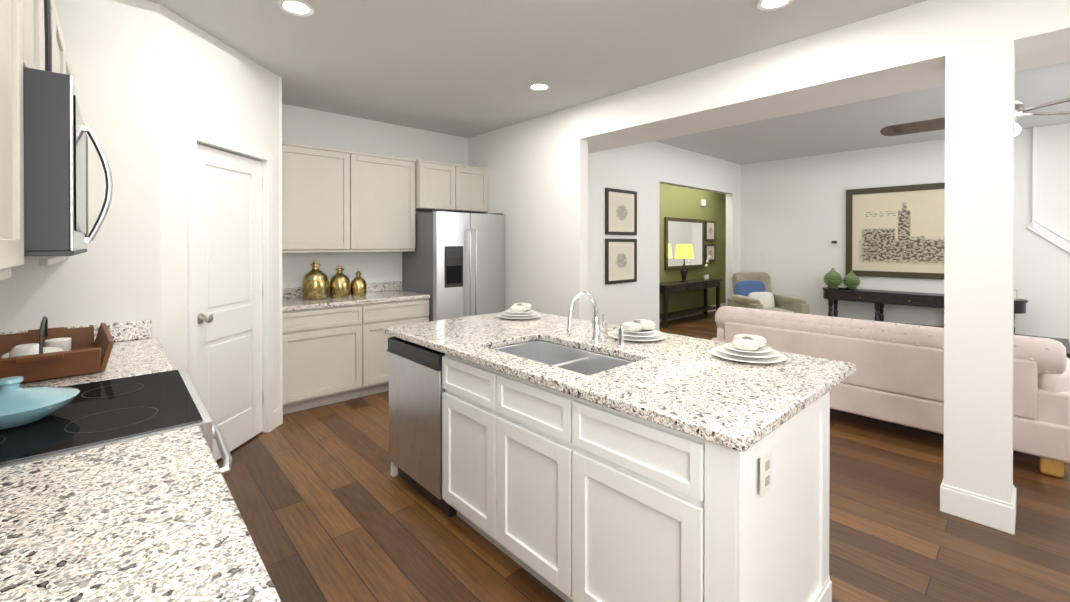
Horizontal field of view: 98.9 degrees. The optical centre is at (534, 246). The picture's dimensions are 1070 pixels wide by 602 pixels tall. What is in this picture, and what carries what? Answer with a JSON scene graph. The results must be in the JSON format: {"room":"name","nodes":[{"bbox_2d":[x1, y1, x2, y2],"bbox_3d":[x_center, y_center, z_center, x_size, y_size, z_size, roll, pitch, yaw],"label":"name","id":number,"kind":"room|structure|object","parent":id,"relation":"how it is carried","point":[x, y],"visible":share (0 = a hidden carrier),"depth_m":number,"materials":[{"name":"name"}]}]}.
{"room":"kitchen","nodes":[
{"label":"kitchen","id":0,"kind":"room"},
{"bbox_2d":[0,0,160,341],"bbox_3d":[-2.345,0.040,2.342,0.660,2.740,0.120,0,0,-43],"label":"wall","id":1,"kind":"structure","parent":0,"point":[112,274],"depth_m":2.39,"materials":[{"name":"paint"}]},
{"bbox_2d":[160,5,279,410],"bbox_3d":[-2.098,0.036,3.073,0.120,2.740,1.100,0,0,2],"label":"wall","id":2,"kind":"structure","parent":0,"point":[210,84],"depth_m":2.73,"materials":[{"name":"paint"}]},
{"bbox_2d":[197,144,262,460],"bbox_3d":[-2.077,0.380,3.105,0.506,2.028,0.517,0,0,-43],"label":"pantry door","id":3,"kind":"structure","parent":2,"relation":"in","point":[229,269],"depth_m":3.11,"materials":[{"name":"paint"}]},
{"bbox_2d":[187,127,281,431],"bbox_3d":[-2.090,0.351,3.074,0.136,2.110,1.100,0,0,2],"label":"door frame","id":4,"kind":"structure","parent":2,"relation":"attached to","point":[272,419],"depth_m":3.40,"materials":[{"name":"paint"}]},
{"bbox_2d":[279,77,282,423],"bbox_3d":[-2.298,0.032,3.858,0.120,2.740,0.750,0,0,-43],"label":"wall","id":5,"kind":"structure","parent":0,"point":[280,225],"depth_m":3.62,"materials":[{"name":"paint"}]},
{"bbox_2d":[282,104,467,289],"bbox_3d":[-2.201,0.029,4.537,3.840,2.740,0.120,0,0,-43],"label":"wall","id":6,"kind":"structure","parent":0,"point":[307,126],"depth_m":4.79,"materials":[{"name":"paint"}]},
{"bbox_2d":[282,281,400,296],"bbox_3d":[-1.992,0.436,4.631,1.368,0.100,0.020,0,0,-43],"label":"backsplash","id":7,"kind":"structure","parent":6,"relation":"attached to","point":[376,287],"depth_m":4.85,"materials":[{"name":"white stone"}]},
{"bbox_2d":[282,142,414,252],"bbox_3d":[-1.882,-0.431,4.506,1.367,0.970,0.347,0,0,-43],"label":"upper cabinet","id":8,"kind":"object","parent":6,"relation":"attached to","point":[336,200],"visible":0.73,"depth_m":4.35,"materials":[{"name":"white wood"}]},
{"bbox_2d":[415,159,487,212],"bbox_3d":[-1.022,-0.662,5.246,0.891,0.515,0.417,0,0,-43],"label":"upper cabinet","id":9,"kind":"object","parent":6,"relation":"attached to","point":[449,187],"visible":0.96,"depth_m":5.06,"materials":[{"name":"white wood"}]},
{"bbox_2d":[468,105,587,319],"bbox_3d":[-0.202,0.026,5.109,0.120,2.740,1.980,0,0,-43],"label":"wall","id":10,"kind":"structure","parent":0,"point":[537,167],"depth_m":4.71,"materials":[{"name":"paint"}]},
{"bbox_2d":[147,0,1069,164],"bbox_3d":[2.686,-1.391,4.446,11.450,0.100,6.750,0,0,-43],"label":"ceiling","id":11,"kind":"structure","parent":0,"point":[466,68],"depth_m":3.25,"materials":[{"name":"paint"}]},
{"bbox_2d":[277,0,314,15],"bbox_3d":[-1.324,-1.324,2.539,0.184,0.010,0.184,0,0,-43],"label":"recessed light","id":12,"kind":"object","parent":11,"relation":"in","point":[297,7],"visible":1,"depth_m":2.54,"materials":[{"name":"paint"}]},
{"bbox_2d":[528,83,549,90],"bbox_3d":[0.033,-1.331,3.825,0.184,0.010,0.184,0,0,-43],"label":"recessed light","id":13,"kind":"object","parent":11,"relation":"in","point":[538,87],"visible":1,"depth_m":3.82,"materials":[{"name":"paint"}]},
{"bbox_2d":[756,0,792,10],"bbox_3d":[1.299,-1.324,2.475,0.184,0.010,0.184,0,0,-43],"label":"recessed light","id":14,"kind":"object","parent":11,"relation":"in","point":[768,5],"visible":1,"depth_m":2.51,"materials":[{"name":"paint"}]},
{"bbox_2d":[580,0,1069,152],"bbox_3d":[2.094,-1.173,2.955,0.600,0.320,5.050,0,0,-43],"label":"header beam","id":15,"kind":"structure","parent":11,"relation":"attached to","point":[904,50],"depth_m":2.88,"materials":[{"name":"paint"}]},
{"bbox_2d":[880,97,1069,135],"bbox_3d":[3.469,-1.065,3.473,1.423,0.539,1.374,0,0,-43],"label":"ceiling fan","id":16,"kind":"object","parent":11,"relation":"hanging from","point":[923,126],"visible":0.29,"depth_m":3.69,"materials":[{"name":"brown wood"}]},
{"bbox_2d":[216,311,1069,601],"bbox_3d":[2.686,1.449,4.461,11.450,0.100,6.750,0,0,-43],"label":"floor","id":17,"kind":"structure","parent":0,"point":[330,508],"depth_m":2.30,"materials":[{"name":"brown wood"}]},
{"bbox_2d":[0,369,231,474],"bbox_3d":[-1.399,0.956,1.396,0.744,0.917,0.754,0,0,-43],"label":"range","id":18,"kind":"object","parent":17,"relation":"on","point":[91,415],"visible":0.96,"depth_m":1.33,"materials":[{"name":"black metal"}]},
{"bbox_2d":[0,376,79,429],"bbox_3d":[-1.488,0.435,1.298,0.280,0.126,0.280,0,0,-43],"label":"dish","id":19,"kind":"object","parent":18,"relation":"on","point":[20,406],"visible":1,"depth_m":1.28,"materials":[{"name":"teal ceramic"}]},
{"bbox_2d":[0,320,280,601],"bbox_3d":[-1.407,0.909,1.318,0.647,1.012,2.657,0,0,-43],"label":"countertop","id":20,"kind":"structure","parent":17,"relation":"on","point":[156,518],"depth_m":0.84,"materials":[{"name":"stone"}]},
{"bbox_2d":[0,316,113,386],"bbox_3d":[-2.049,0.401,1.910,0.433,0.196,0.752,0,0,-43],"label":"wood tray","id":21,"kind":"object","parent":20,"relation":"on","point":[44,352],"visible":1,"depth_m":1.78,"materials":[{"name":"brown wood"}]},
{"bbox_2d":[282,301,369,414],"bbox_3d":[-2.013,0.961,4.196,0.746,0.880,0.637,0,0,-43],"label":"base cabinet","id":22,"kind":"object","parent":17,"relation":"on","point":[335,350],"depth_m":3.96,"materials":[{"name":"wood"}]},
{"bbox_2d":[282,289,429,308],"bbox_3d":[-1.780,0.507,4.400,1.368,0.038,0.647,0,0,-43],"label":"countertop","id":23,"kind":"structure","parent":22,"relation":"on","point":[391,294],"depth_m":4.26,"materials":[{"name":"white stone"}]},
{"bbox_2d":[302,260,328,299],"bbox_3d":[-2.043,0.308,4.262,0.225,0.358,0.225,0,0,-43],"label":"jug","id":24,"kind":"object","parent":23,"relation":"on","point":[315,283],"visible":1,"depth_m":4.18,"materials":[{"name":"gold metal"}]},
{"bbox_2d":[329,266,349,297],"bbox_3d":[-1.881,0.335,4.411,0.190,0.302,0.190,0,0,-43],"label":"jug","id":25,"kind":"object","parent":23,"relation":"on","point":[339,284],"visible":1,"depth_m":4.34,"materials":[{"name":"gold metal"}]},
{"bbox_2d":[350,271,366,295],"bbox_3d":[-1.748,0.363,4.533,0.155,0.246,0.155,0,0,-43],"label":"jug","id":26,"kind":"object","parent":23,"relation":"on","point":[358,285],"visible":1,"depth_m":4.48,"materials":[{"name":"gold metal"}]},
{"bbox_2d":[370,297,429,394],"bbox_3d":[-1.554,0.959,4.616,0.746,0.880,0.637,0,0,-43],"label":"base cabinet","id":27,"kind":"object","parent":17,"relation":"on","point":[407,310],"depth_m":4.33,"materials":[{"name":"wood"}]},
{"bbox_2d":[402,210,504,320],"bbox_3d":[-0.884,0.514,5.102,0.873,1.765,0.811,0,0,-43],"label":"fridge","id":28,"kind":"object","parent":17,"relation":"on","point":[453,264],"visible":0.62,"depth_m":4.79,"materials":[{"name":"silver metal"}]},
{"bbox_2d":[383,291,855,601],"bbox_3d":[0.220,0.818,2.385,1.125,1.183,2.190,0,0,-43],"label":"kitchen island","id":29,"kind":"object","parent":17,"relation":"on","point":[587,461],"visible":1,"depth_m":1.64,"materials":[{"name":"wood"}]},
{"bbox_2d":[387,337,456,517],"bbox_3d":[-0.647,0.981,2.588,0.130,0.856,0.592,0,0,-43],"label":"dishwasher","id":30,"kind":"object","parent":29,"relation":"in","point":[416,390],"visible":0.81,"depth_m":2.51,"materials":[{"name":"silver metal"}]},
{"bbox_2d":[497,303,541,318],"bbox_3d":[-0.108,0.445,3.189,0.316,0.094,0.316,0,0,-43],"label":"plate setting","id":31,"kind":"object","parent":29,"relation":"on","point":[520,311],"visible":1,"depth_m":3.16,"materials":[{"name":"white ceramic"}]},
{"bbox_2d":[566,291,624,347],"bbox_3d":[0.299,0.362,2.264,0.249,0.270,0.212,0,0,-43],"label":"faucet","id":32,"kind":"object","parent":29,"relation":"on","point":[595,342],"depth_m":2.32,"materials":[{"name":"silver metal"}]},
{"bbox_2d":[608,319,666,340],"bbox_3d":[0.556,0.449,2.495,0.315,0.094,0.315,0,0,-43],"label":"plate setting","id":33,"kind":"object","parent":29,"relation":"on","point":[640,330],"visible":0.94,"depth_m":2.46,"materials":[{"name":"white ceramic"}]},
{"bbox_2d":[710,334,786,362],"bbox_3d":[0.955,0.451,2.060,0.316,0.094,0.316,0,0,-43],"label":"plate setting","id":34,"kind":"object","parent":29,"relation":"on","point":[749,348],"visible":1,"depth_m":2.02,"materials":[{"name":"white ceramic"}]},
{"bbox_2d":[659,244,721,327],"bbox_3d":[2.859,0.669,8.558,2.050,1.420,0.380,0,0,-43],"label":"console","id":35,"kind":"object","parent":17,"relation":"on","point":[684,252],"visible":0.98,"depth_m":8.36,"materials":[{"name":"brown wood"}]},
{"bbox_2d":[675,244,693,281],"bbox_3d":[2.744,0.306,8.423,0.340,0.694,0.340,0,0,-43],"label":"lamp","id":36,"kind":"object","parent":35,"relation":"on","point":[683,251],"depth_m":8.32,"materials":[{"name":"yellow fabric"}]},
{"bbox_2d":[727,272,808,313],"bbox_3d":[3.356,0.889,6.695,0.810,0.998,0.902,0,0,-5],"label":"armchair","id":37,"kind":"object","parent":17,"relation":"on","point":[752,290],"visible":0.4,"depth_m":6.80,"materials":[{"name":"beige fabric"}]},
{"bbox_2d":[712,306,1069,477],"bbox_3d":[2.784,0.985,3.870,0.960,0.834,2.310,0,0,-43],"label":"sofa","id":38,"kind":"object","parent":17,"relation":"on","point":[897,377],"visible":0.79,"depth_m":3.29,"materials":[{"name":"pink fabric"}]},
{"bbox_2d":[822,268,1027,333],"bbox_3d":[4.782,0.848,5.804,0.391,1.089,2.000,0,0,-43],"label":"console table","id":39,"kind":"object","parent":17,"relation":"on","point":[832,291],"visible":0.56,"depth_m":6.00,"materials":[{"name":"black wood"}]},
{"bbox_2d":[823,268,842,288],"bbox_3d":[4.187,0.444,6.436,0.242,0.288,0.242,0,0,-43],"label":"vase","id":40,"kind":"object","parent":39,"relation":"on","point":[832,278],"depth_m":6.38,"materials":[{"name":"green ceramic"}]},
{"bbox_2d":[842,271,859,288],"bbox_3d":[4.365,0.462,6.316,0.213,0.253,0.213,0,0,-43],"label":"vase","id":41,"kind":"object","parent":39,"relation":"on","point":[851,280],"depth_m":6.26,"materials":[{"name":"green ceramic"}]},
{"bbox_2d":[1014,289,1017,299],"bbox_3d":[5.351,0.535,5.157,0.064,0.118,0.120,0,0,-43],"label":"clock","id":42,"kind":"object","parent":39,"relation":"on","point":[1015,290],"depth_m":5.10,"materials":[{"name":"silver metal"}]},
{"bbox_2d":[943,40,1014,502],"bbox_3d":[2.354,0.199,2.427,0.260,2.420,0.250,0,0,-43],"label":"column","id":43,"kind":"structure","parent":17,"relation":"on","point":[979,255],"depth_m":2.33,"materials":[{"name":"paint"}]},
{"bbox_2d":[940,480,1015,534],"bbox_3d":[2.354,1.337,2.432,0.286,0.145,0.276,0,0,-43],"label":"baseboard","id":44,"kind":"structure","parent":43,"relation":"attached to","point":[983,510],"depth_m":2.33,"materials":[{"name":"paint"}]},
{"bbox_3d":[4.030,1.393,4.438,2.420,0.012,3.800,0,0,-43],"label":"rug","id":45,"kind":"object","parent":17,"relation":"on","visible":0},
{"bbox_2d":[905,323,1069,357],"bbox_3d":[4.426,1.143,4.596,0.900,0.488,1.240,0,0,-43],"label":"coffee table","id":46,"kind":"object","parent":45,"relation":"on","point":[1065,343],"depth_m":4.42,"materials":[{"name":"black wood"}]},
{"bbox_2d":[588,141,740,329],"bbox_3d":[2.885,0.016,7.194,7.250,2.740,0.120,0,0,-43],"label":"wall","id":47,"kind":"structure","parent":0,"point":[644,171],"depth_m":5.73,"materials":[{"name":"paint"}]},
{"bbox_2d":[605,239,636,283],"bbox_3d":[1.017,0.170,5.378,0.580,0.520,0.028,0,0,-43],"label":"picture frame","id":48,"kind":"object","parent":47,"relation":"attached to","point":[620,260],"visible":1,"depth_m":5.36,"materials":[{"name":"white paper"}]},
{"bbox_2d":[611,246,631,276],"bbox_3d":[1.018,0.170,5.377,0.410,0.350,0.002,0,0,-43],"label":"print","id":49,"kind":"object","parent":48,"relation":"attached to","point":[621,256],"depth_m":5.37},
{"bbox_2d":[605,188,636,234],"bbox_3d":[1.017,-0.400,5.375,0.580,0.530,0.028,0,0,-43],"label":"picture frame","id":50,"kind":"object","parent":47,"relation":"attached to","point":[620,212],"visible":1,"depth_m":5.36,"materials":[{"name":"white paper"}]},
{"bbox_2d":[611,196,631,227],"bbox_3d":[1.018,-0.400,5.374,0.410,0.360,0.002,0,0,-43],"label":"print","id":51,"kind":"object","parent":50,"relation":"attached to","point":[621,206],"depth_m":5.37},
{"bbox_2d":[659,184,725,313],"bbox_3d":[2.006,0.011,8.152,7.250,2.740,0.120,0,0,-43],"label":"wall","id":52,"kind":"structure","parent":0,"point":[679,202],"depth_m":9.14,"materials":[{"name":"paint"}]},
{"bbox_2d":[664,217,704,269],"bbox_3d":[2.927,-0.053,8.887,1.460,0.980,0.038,0,0,-43],"label":"mirror","id":53,"kind":"object","parent":52,"relation":"attached to","point":[683,231],"visible":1,"depth_m":8.83,"materials":[{"name":"silver glass"}]},
{"bbox_2d":[659,303,725,322],"bbox_3d":[2.015,1.316,8.077,7.150,0.130,0.013,0,0,-43],"label":"baseboard","id":54,"kind":"structure","parent":52,"relation":"attached to","point":[721,305],"depth_m":9.04,"materials":[{"name":"paint"}]},
{"bbox_2d":[701,199,705,205],"bbox_3d":[3.442,-0.895,9.357,0.140,0.120,0.035,0,0,-43],"label":"door chime","id":55,"kind":"object","parent":52,"relation":"attached to","point":[703,202],"visible":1,"depth_m":9.33,"materials":[{"name":"plastic"}]},
{"bbox_2d":[705,220,715,240],"bbox_3d":[3.668,-0.326,9.572,0.420,0.420,0.028,0,0,-43],"label":"framed picture","id":56,"kind":"object","parent":52,"relation":"attached to","point":[710,230],"visible":1,"depth_m":9.57},
{"bbox_2d":[707,224,713,237],"bbox_3d":[3.669,-0.326,9.571,0.280,0.280,0.002,0,0,-43],"label":"print","id":57,"kind":"object","parent":56,"relation":"attached to","point":[710,227],"depth_m":9.57},
{"bbox_2d":[705,244,715,261],"bbox_3d":[3.668,0.134,9.574,0.420,0.360,0.028,0,0,-43],"label":"framed picture","id":58,"kind":"object","parent":52,"relation":"attached to","point":[710,249],"visible":0.94,"depth_m":9.58},
{"bbox_2d":[707,248,713,257],"bbox_3d":[3.669,0.134,9.573,0.280,0.220,0.002,0,0,-43],"label":"print","id":59,"kind":"object","parent":58,"relation":"attached to","point":[710,251],"depth_m":9.57},
{"bbox_2d":[741,123,1069,358],"bbox_3d":[5.215,0.023,5.742,0.120,2.740,5.170,0,0,-43],"label":"wall","id":60,"kind":"structure","parent":0,"point":[793,217],"depth_m":6.27,"materials":[{"name":"paint"}]},
{"bbox_2d":[830,240,838,245],"bbox_3d":[4.323,-0.051,6.606,0.022,0.080,0.110,0,0,-43],"label":"thermostat","id":61,"kind":"object","parent":60,"relation":"attached to","point":[834,242],"visible":1,"depth_m":6.60,"materials":[{"name":"plastic"}]},
{"bbox_2d":[846,183,944,279],"bbox_3d":[4.913,-0.193,5.947,0.043,1.210,1.480,0,0,-43],"label":"framed artwork","id":62,"kind":"object","parent":60,"relation":"attached to","point":[896,231],"visible":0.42,"depth_m":6.06},
{"bbox_2d":[1026,127,1069,252],"bbox_3d":[6.173,-0.043,4.586,0.030,2.597,1.706,0,0,-43],"label":"trim","id":63,"kind":"structure","parent":60,"relation":"attached to","point":[1049,234],"depth_m":5.15,"materials":[{"name":"paint"}]},
{"bbox_3d":[-1.412,0.048,0.748,0.120,2.740,6.770,0,0,-43],"label":"wall","id":64,"kind":"structure","parent":0,"visible":0},
{"bbox_2d":[0,0,71,280],"bbox_3d":[-1.539,-0.402,1.211,0.317,0.945,2.627,0,0,-43],"label":"upper cabinet","id":65,"kind":"object","parent":64,"relation":"attached to","point":[22,37],"visible":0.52,"depth_m":1.01,"materials":[{"name":"white wood"}]},
{"bbox_2d":[23,0,112,255],"bbox_3d":[-1.508,-0.556,1.288,0.468,1.157,0.756,0,0,-43],"label":"microwave","id":66,"kind":"object","parent":64,"relation":"attached to","point":[57,130],"visible":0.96,"depth_m":1.10,"materials":[{"name":"silver metal"}]}
]}

